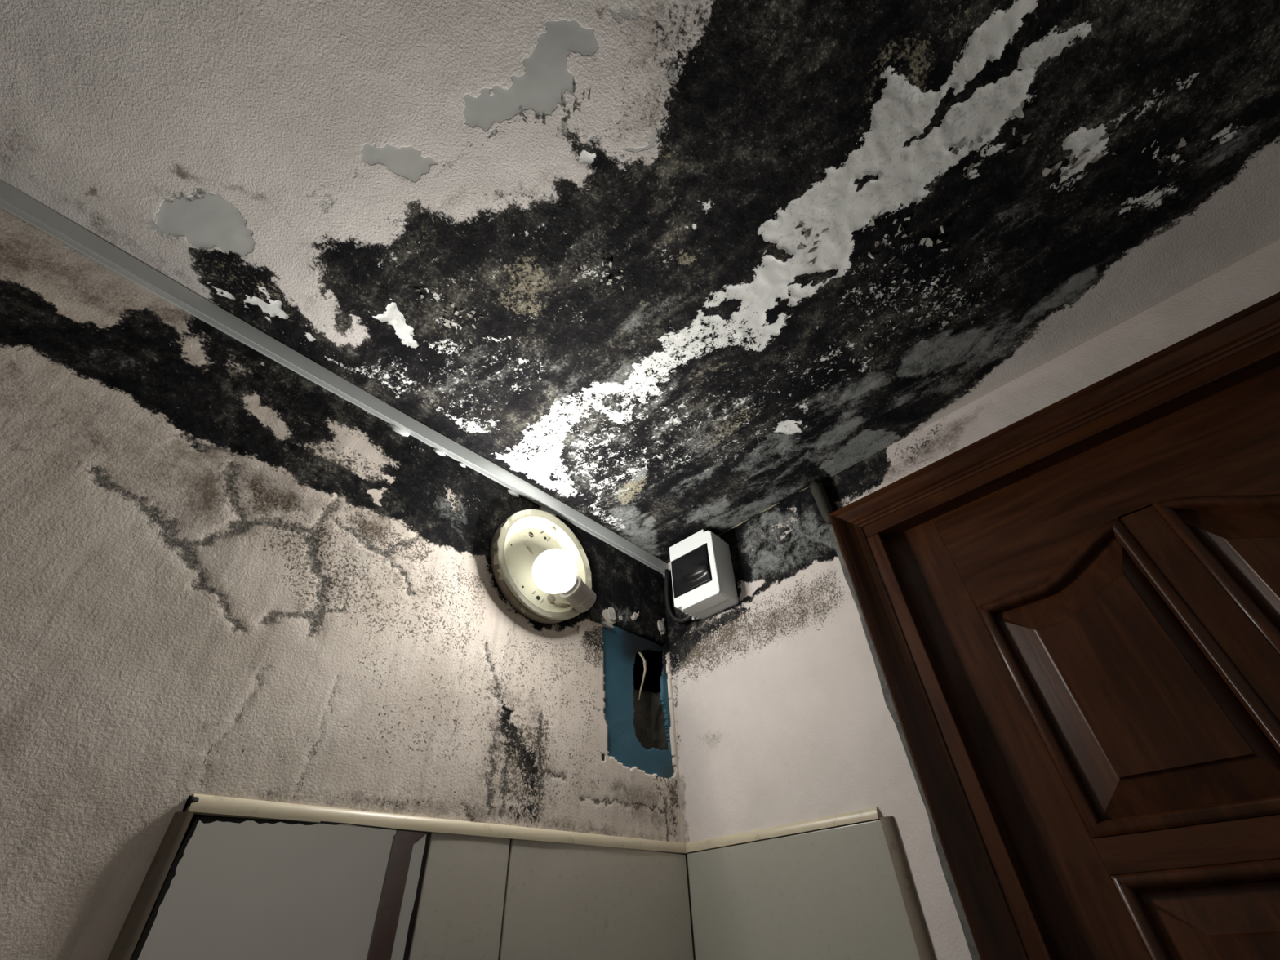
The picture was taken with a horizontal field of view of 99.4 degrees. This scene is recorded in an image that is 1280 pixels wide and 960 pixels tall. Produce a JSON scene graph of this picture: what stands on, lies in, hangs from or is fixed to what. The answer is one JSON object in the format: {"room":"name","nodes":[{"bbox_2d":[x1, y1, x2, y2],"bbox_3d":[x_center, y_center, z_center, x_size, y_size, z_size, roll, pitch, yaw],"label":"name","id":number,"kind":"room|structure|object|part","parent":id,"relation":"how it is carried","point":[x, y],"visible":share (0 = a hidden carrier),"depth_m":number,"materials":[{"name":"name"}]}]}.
{"room":"damaged room","nodes":[
{"label":"damaged room","id":0,"kind":"room"},
{"bbox_2d":[0,207,693,959],"bbox_3d":[-0.575,0.693,0.039,0.256,2.260,2.300,-33,-50,30],"label":"wall","id":1,"kind":"structure","parent":0,"point":[223,573],"depth_m":0.60,"materials":[{"name":"paint"}]},
{"bbox_2d":[106,811,194,959],"bbox_3d":[-0.371,0.566,0.209,0.011,0.759,0.012,-33,-50,30],"label":"trim","id":2,"kind":"structure","parent":1,"relation":"attached to","point":[127,939],"depth_m":0.42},
{"bbox_2d":[130,814,428,959],"bbox_3d":[-0.300,0.539,0.338,0.228,0.563,0.004,27,-49,-29],"label":"wall mirror","id":3,"kind":"object","parent":1,"relation":"attached to","point":[238,888],"visible":1,"depth_m":0.48,"materials":[{"name":"white mirror"}]},
{"bbox_2d":[0,179,667,574],"bbox_3d":[-0.474,-0.159,0.747,0.020,0.033,1.548,-33,-50,30],"label":"cable trunking","id":4,"kind":"object","parent":1,"relation":"attached to","point":[13,201],"visible":0.98,"depth_m":0.73,"materials":[{"name":"white plastic"}]},
{"bbox_2d":[185,793,688,853],"bbox_3d":[-0.158,0.427,0.659,0.010,0.026,0.671,-33,-50,30],"label":"trim","id":5,"kind":"structure","parent":1,"relation":"attached to","point":[199,804],"depth_m":0.57,"materials":[{"name":"beige plastic"}]},
{"bbox_2d":[490,509,595,623],"bbox_3d":[-0.140,0.127,0.894,0.090,0.199,0.200,-33,-50,30],"label":"wall lamp","id":6,"kind":"object","parent":1,"relation":"attached to","point":[540,566],"visible":1,"depth_m":0.88,"materials":[{"name":"plastic"}]},
{"bbox_3d":[-0.145,0.196,0.894,0.001,0.017,0.017,-33,-50,30],"label":"knockout plate","id":7,"kind":"part","parent":6,"relation":"part of","materials":[{"name":"plastic"}]},
{"bbox_3d":[-0.135,0.145,0.864,0.071,0.071,0.073,-33,-50,30],"label":"bulb globe","id":8,"kind":"part","parent":6,"relation":"part of","materials":[{"name":"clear glass"}]},
{"bbox_2d":[560,575,595,613],"bbox_3d":[-0.101,0.188,0.893,0.044,0.051,0.052,-26,-46,24],"label":"socket","id":9,"kind":"object","parent":6,"relation":"attached to","point":[578,597],"depth_m":0.88,"materials":[{"name":"white plastic"}]},
{"bbox_2d":[0,0,1279,563],"bbox_3d":[-0.186,-0.450,0.504,1.550,0.065,2.300,-33,-50,30],"label":"ceiling","id":10,"kind":"structure","parent":0,"point":[673,270],"depth_m":0.61,"materials":[{"name":"paint"}]},
{"bbox_2d":[717,486,809,536],"bbox_3d":[0.236,0.064,1.071,0.234,0.008,0.004,-33,-50,30],"label":"cable","id":11,"kind":"object","parent":10,"relation":"attached to","point":[769,508],"visible":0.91,"depth_m":1.09,"materials":[{"name":"beige plastic"}]},
{"bbox_2d":[663,239,1279,959],"bbox_3d":[0.571,0.770,0.195,1.300,2.260,0.126,-33,-50,30],"label":"wall","id":12,"kind":"structure","parent":0,"point":[782,715],"depth_m":0.80,"materials":[{"name":"paint"}]},
{"bbox_2d":[669,528,738,620],"bbox_3d":[0.119,0.182,1.062,0.106,0.149,0.074,-33,-50,30],"label":"box","id":13,"kind":"object","parent":12,"relation":"attached to","point":[703,577],"visible":1,"depth_m":1.03,"materials":[{"name":"plastic"}]},
{"bbox_3d":[0.065,0.198,1.073,0.002,0.086,0.006,-33,-50,30],"label":"rail","id":14,"kind":"part","parent":13,"relation":"part of","materials":[{"name":"plastic"}]},
{"bbox_2d":[664,568,692,623],"bbox_3d":[0.077,0.231,1.106,0.067,0.134,0.010,-33,-50,30],"label":"cable","id":15,"kind":"object","parent":13,"relation":"attached to","point":[670,614],"visible":0.91,"depth_m":1.11,"materials":[{"name":"grey plastic"}]},
{"bbox_3d":[0.101,0.129,1.086,0.106,0.035,0.006,-33,-50,30],"label":"rail","id":16,"kind":"part","parent":13,"relation":"part of","materials":[{"name":"plastic"}]},
{"bbox_3d":[0.106,0.216,1.009,0.106,0.030,0.006,-33,-50,30],"label":"rail","id":17,"kind":"part","parent":13,"relation":"part of","materials":[{"name":"plastic"}]},
{"bbox_3d":[0.138,0.151,1.024,0.013,0.086,0.006,-33,-50,30],"label":"rail","id":18,"kind":"part","parent":13,"relation":"part of","materials":[{"name":"plastic"}]},
{"bbox_2d":[685,807,879,853],"bbox_3d":[0.189,0.501,0.772,0.317,0.014,0.009,-33,-50,30],"label":"trim","id":19,"kind":"structure","parent":12,"relation":"attached to","point":[870,814],"depth_m":0.76,"materials":[{"name":"beige plastic"}]},
{"bbox_2d":[809,479,833,524],"bbox_3d":[0.325,0.038,0.970,0.025,0.096,0.024,-33,-50,30],"label":"stub","id":20,"kind":"object","parent":12,"relation":"attached to","point":[817,488],"visible":0.98,"depth_m":0.96,"materials":[{"name":"grey plastic"}]},
{"bbox_2d":[879,816,936,959],"bbox_3d":[0.327,0.715,0.430,0.014,0.773,0.010,-33,-50,30],"label":"trim","id":21,"kind":"structure","parent":12,"relation":"attached to","point":[922,941],"depth_m":0.63,"materials":[{"name":"plastic"}]},
{"bbox_2d":[828,292,1279,959],"bbox_3d":[0.649,0.733,0.085,0.707,2.164,0.107,-33,-50,30],"label":"door","id":22,"kind":"structure","parent":12,"relation":"in","point":[1060,674],"depth_m":0.64,"materials":[{"name":"brown wood"}]},
{"bbox_3d":[0.390,0.865,0.219,0.040,2.164,0.026,-33,-50,30],"label":"architrave","id":23,"kind":"part","parent":22,"relation":"part of","materials":[{"name":"brown wood"}]},
{"bbox_3d":[0.585,-0.085,0.761,0.691,0.040,0.026,-33,-50,30],"label":"architrave","id":24,"kind":"part","parent":22,"relation":"part of","materials":[{"name":"brown wood"}]},
{"bbox_3d":[0.633,0.025,0.713,0.427,0.157,0.038,-33,-50,30],"label":"rail","id":25,"kind":"part","parent":22,"relation":"part of","materials":[{"name":"brown wood"}]},
{"bbox_3d":[0.545,0.215,0.635,0.196,0.320,0.012,-33,-50,30],"label":"panel moulding","id":26,"kind":"part","parent":22,"relation":"part of","materials":[{"name":"brown wood"}]},
{"bbox_3d":[0.546,0.214,0.635,0.187,0.290,0.012,-33,-50,30],"label":"panel","id":27,"kind":"part","parent":22,"relation":"part of","materials":[{"name":"brown wood"}]},
{"bbox_3d":[0.647,0.299,0.470,0.427,0.032,0.038,-33,-50,30],"label":"lock rail","id":28,"kind":"part","parent":22,"relation":"part of","materials":[{"name":"brown wood"}]},
{"bbox_3d":[0.566,0.600,0.294,0.196,0.646,0.012,-33,-50,30],"label":"panel moulding","id":29,"kind":"part","parent":22,"relation":"part of","materials":[{"name":"brown wood"}]},
{"bbox_3d":[0.566,0.600,0.294,0.186,0.616,0.012,-33,-50,30],"label":"panel","id":30,"kind":"part","parent":22,"relation":"part of","materials":[{"name":"brown wood"}]},
{"bbox_3d":[0.714,0.105,0.521,0.196,0.320,0.012,-33,-50,30],"label":"panel moulding","id":31,"kind":"part","parent":22,"relation":"part of","materials":[{"name":"brown wood"}]},
{"bbox_3d":[0.714,0.105,0.521,0.187,0.290,0.012,-33,-50,30],"label":"panel","id":32,"kind":"part","parent":22,"relation":"part of","materials":[{"name":"brown wood"}]}
]}

